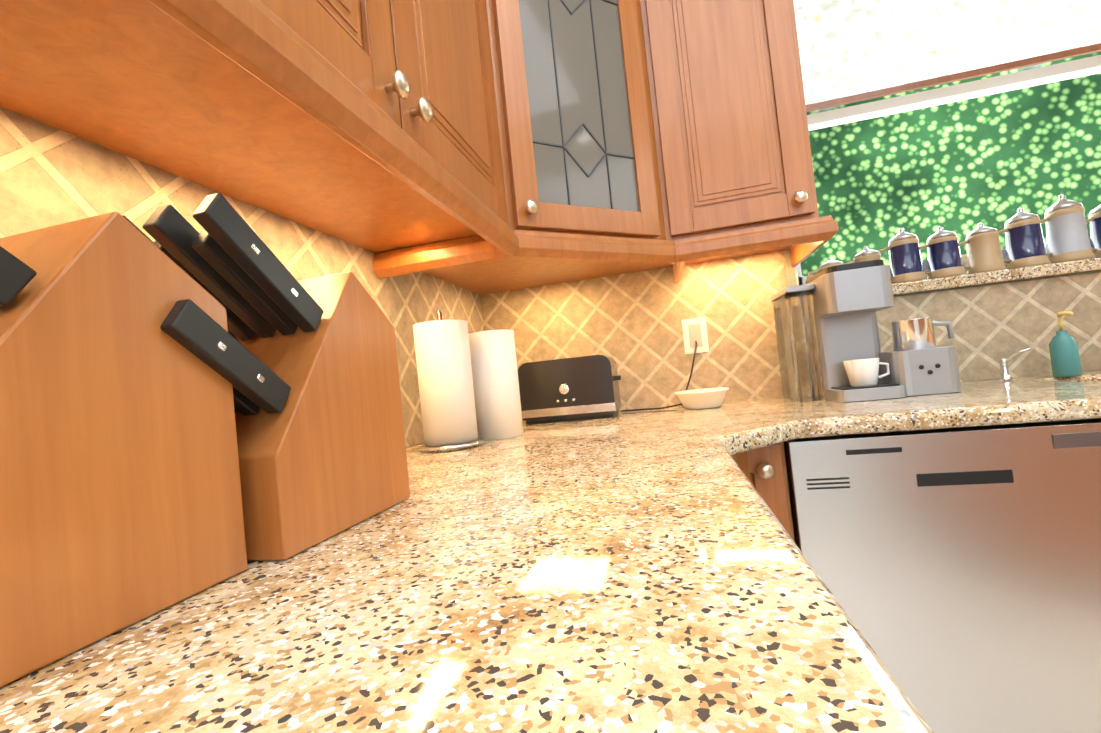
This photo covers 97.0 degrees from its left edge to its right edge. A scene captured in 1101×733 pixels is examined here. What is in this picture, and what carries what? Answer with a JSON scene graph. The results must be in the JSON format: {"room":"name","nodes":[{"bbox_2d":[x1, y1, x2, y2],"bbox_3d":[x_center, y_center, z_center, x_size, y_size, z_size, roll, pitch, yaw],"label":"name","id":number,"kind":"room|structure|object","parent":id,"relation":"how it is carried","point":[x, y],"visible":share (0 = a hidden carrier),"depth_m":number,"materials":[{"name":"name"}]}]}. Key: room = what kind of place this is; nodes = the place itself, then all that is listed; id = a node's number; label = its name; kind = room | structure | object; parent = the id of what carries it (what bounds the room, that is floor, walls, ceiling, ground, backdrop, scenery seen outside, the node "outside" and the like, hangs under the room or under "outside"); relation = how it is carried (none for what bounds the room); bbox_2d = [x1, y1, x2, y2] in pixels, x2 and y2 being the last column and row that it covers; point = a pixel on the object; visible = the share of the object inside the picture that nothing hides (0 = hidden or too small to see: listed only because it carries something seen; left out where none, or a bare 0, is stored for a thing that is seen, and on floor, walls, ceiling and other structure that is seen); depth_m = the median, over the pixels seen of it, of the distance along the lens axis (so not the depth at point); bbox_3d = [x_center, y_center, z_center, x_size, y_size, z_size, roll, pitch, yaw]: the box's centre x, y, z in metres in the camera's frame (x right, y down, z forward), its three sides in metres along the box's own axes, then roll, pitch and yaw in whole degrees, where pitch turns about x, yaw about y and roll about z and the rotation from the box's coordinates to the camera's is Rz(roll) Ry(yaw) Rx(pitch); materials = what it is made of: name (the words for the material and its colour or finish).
{"room":"kitchen","nodes":[
{"label":"kitchen","id":0,"kind":"room"},
{"bbox_2d":[406,247,1100,447],"bbox_3d":[2.922,-0.803,-1.121,7.930,3.040,6.610,-6,-2,13],"label":"wall","id":1,"kind":"structure","parent":0,"point":[791,275],"depth_m":1.54,"materials":[{"name":"beige paint"}]},
{"bbox_2d":[0,107,483,446],"bbox_3d":[-0.669,-0.089,0.133,0.010,0.585,3.579,-6,-2,13],"label":"backsplash","id":2,"kind":"structure","parent":1,"relation":"attached to","point":[50,176],"depth_m":0.69,"materials":[{"name":"tile"}]},
{"bbox_2d":[0,0,591,294],"bbox_3d":[-0.473,-0.783,0.244,0.480,1.248,3.271,-6,-2,13],"label":"upper cabinet","id":3,"kind":"object","parent":1,"relation":"attached to","point":[395,137],"depth_m":0.66,"materials":[{"name":"brown wood"}]},
{"bbox_2d":[518,0,838,282],"bbox_3d":[0.346,-0.877,1.339,0.785,1.165,0.761,-6,-2,13],"label":"upper cabinet","id":4,"kind":"object","parent":1,"relation":"attached to","point":[667,133],"depth_m":1.33,"materials":[{"name":"brown wood"}]},
{"bbox_2d":[480,250,1100,410],"bbox_3d":[1.370,-0.218,1.479,3.339,0.505,0.010,-6,-2,13],"label":"backsplash","id":5,"kind":"structure","parent":1,"relation":"attached to","point":[630,324],"depth_m":1.66,"materials":[{"name":"tile"}]},
{"bbox_2d":[681,317,708,353],"bbox_3d":[0.499,-0.106,1.678,0.080,0.120,0.008,-6,-2,13],"label":"wall outlet plate","id":6,"kind":"object","parent":5,"relation":"attached to","point":[694,329],"visible":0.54,"depth_m":1.67,"materials":[{"name":"white plastic"}]},
{"bbox_2d":[621,341,696,411],"bbox_3d":[0.368,0.032,1.646,0.274,0.215,0.113,-6,-2,13],"label":"cord","id":7,"kind":"object","parent":6,"relation":"attached to","point":[685,390],"visible":1,"depth_m":1.62,"materials":[{"name":"black plastic"}]},
{"bbox_2d":[792,0,1100,285],"bbox_3d":[1.419,-0.927,1.554,1.332,1.260,0.150,-6,-2,13],"label":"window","id":8,"kind":"structure","parent":1,"relation":"in","point":[851,51],"depth_m":1.58,"materials":[{"name":"white plastic"}]},
{"bbox_2d":[892,257,1100,295],"bbox_3d":[1.475,-0.283,1.495,1.390,0.035,0.137,-6,-2,13],"label":"window sill","id":9,"kind":"structure","parent":1,"relation":"attached to","point":[1024,273],"depth_m":1.46,"materials":[{"name":"stone"}]},
{"bbox_3d":[3.239,0.741,-1.208,8.600,0.100,7.000,-6,-2,13],"label":"floor","id":10,"kind":"structure","parent":0,"visible":0},
{"bbox_2d":[731,442,794,541],"bbox_3d":[1.680,0.472,1.017,2.610,0.878,0.758,-6,-2,13],"label":"base cabinet","id":11,"kind":"object","parent":10,"relation":"on","point":[764,469],"visible":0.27,"depth_m":1.03,"materials":[{"name":"brown wood"}]},
{"bbox_2d":[0,371,1100,732],"bbox_3d":[0.989,0.045,-0.245,3.343,0.038,3.518,-6,-2,13],"label":"countertop","id":12,"kind":"structure","parent":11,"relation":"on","point":[638,571],"depth_m":0.29,"materials":[{"name":"stone"}]},
{"bbox_2d":[0,193,409,686],"bbox_3d":[-0.334,0.019,0.388,0.158,0.316,0.538,-6,-2,13],"label":"blocks","id":13,"kind":"object","parent":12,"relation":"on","point":[187,409],"visible":1,"depth_m":0.36,"materials":[{"name":"brown wood"}]},
{"bbox_2d":[518,355,620,423],"bbox_3d":[0.072,0.071,1.593,0.319,0.197,0.194,-6,-2,13],"label":"toaster","id":14,"kind":"object","parent":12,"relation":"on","point":[573,388],"visible":0.94,"depth_m":1.51,"materials":[{"name":"grey metal"}]},
{"bbox_2d":[674,387,728,408],"bbox_3d":[0.472,0.100,1.515,0.164,0.054,0.164,-6,-2,13],"label":"bowl","id":15,"kind":"object","parent":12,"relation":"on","point":[702,398],"visible":1,"depth_m":1.46,"materials":[{"name":"beige ceramic"}]},
{"bbox_2d":[771,259,961,401],"bbox_3d":[0.880,-0.095,1.367,0.401,0.352,0.301,-6,-2,13],"label":"coffee maker","id":16,"kind":"object","parent":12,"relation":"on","point":[827,334],"visible":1,"depth_m":1.29,"materials":[{"name":"silver metal"}]},
{"bbox_2d":[998,347,1030,380],"bbox_3d":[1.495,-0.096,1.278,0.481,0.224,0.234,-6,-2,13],"label":"sink faucet","id":17,"kind":"object","parent":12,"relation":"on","point":[1004,373],"visible":1,"depth_m":1.39,"materials":[{"name":"silver metal"}]},
{"bbox_2d":[1049,311,1081,376],"bbox_3d":[1.402,-0.062,1.327,0.056,0.178,0.069,-6,-2,13],"label":"soap dispenser","id":18,"kind":"object","parent":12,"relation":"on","point":[1064,353],"visible":1,"depth_m":1.32,"materials":[{"name":"teal"}]},
{"bbox_2d":[784,418,1100,732],"bbox_3d":[0.904,0.560,1.210,0.610,0.868,0.567,-6,-2,13],"label":"dishwasher","id":19,"kind":"object","parent":10,"relation":"on","point":[958,570],"visible":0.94,"depth_m":0.94,"materials":[{"name":"silver metal"}]},
{"label":"outside","id":20,"kind":"structure","parent":0,"visible":0},
{"bbox_2d":[800,52,1100,276],"bbox_3d":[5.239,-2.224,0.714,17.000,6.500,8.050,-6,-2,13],"label":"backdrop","id":21,"kind":"structure","parent":20,"point":[962,169],"depth_m":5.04,"materials":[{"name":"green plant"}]}
]}

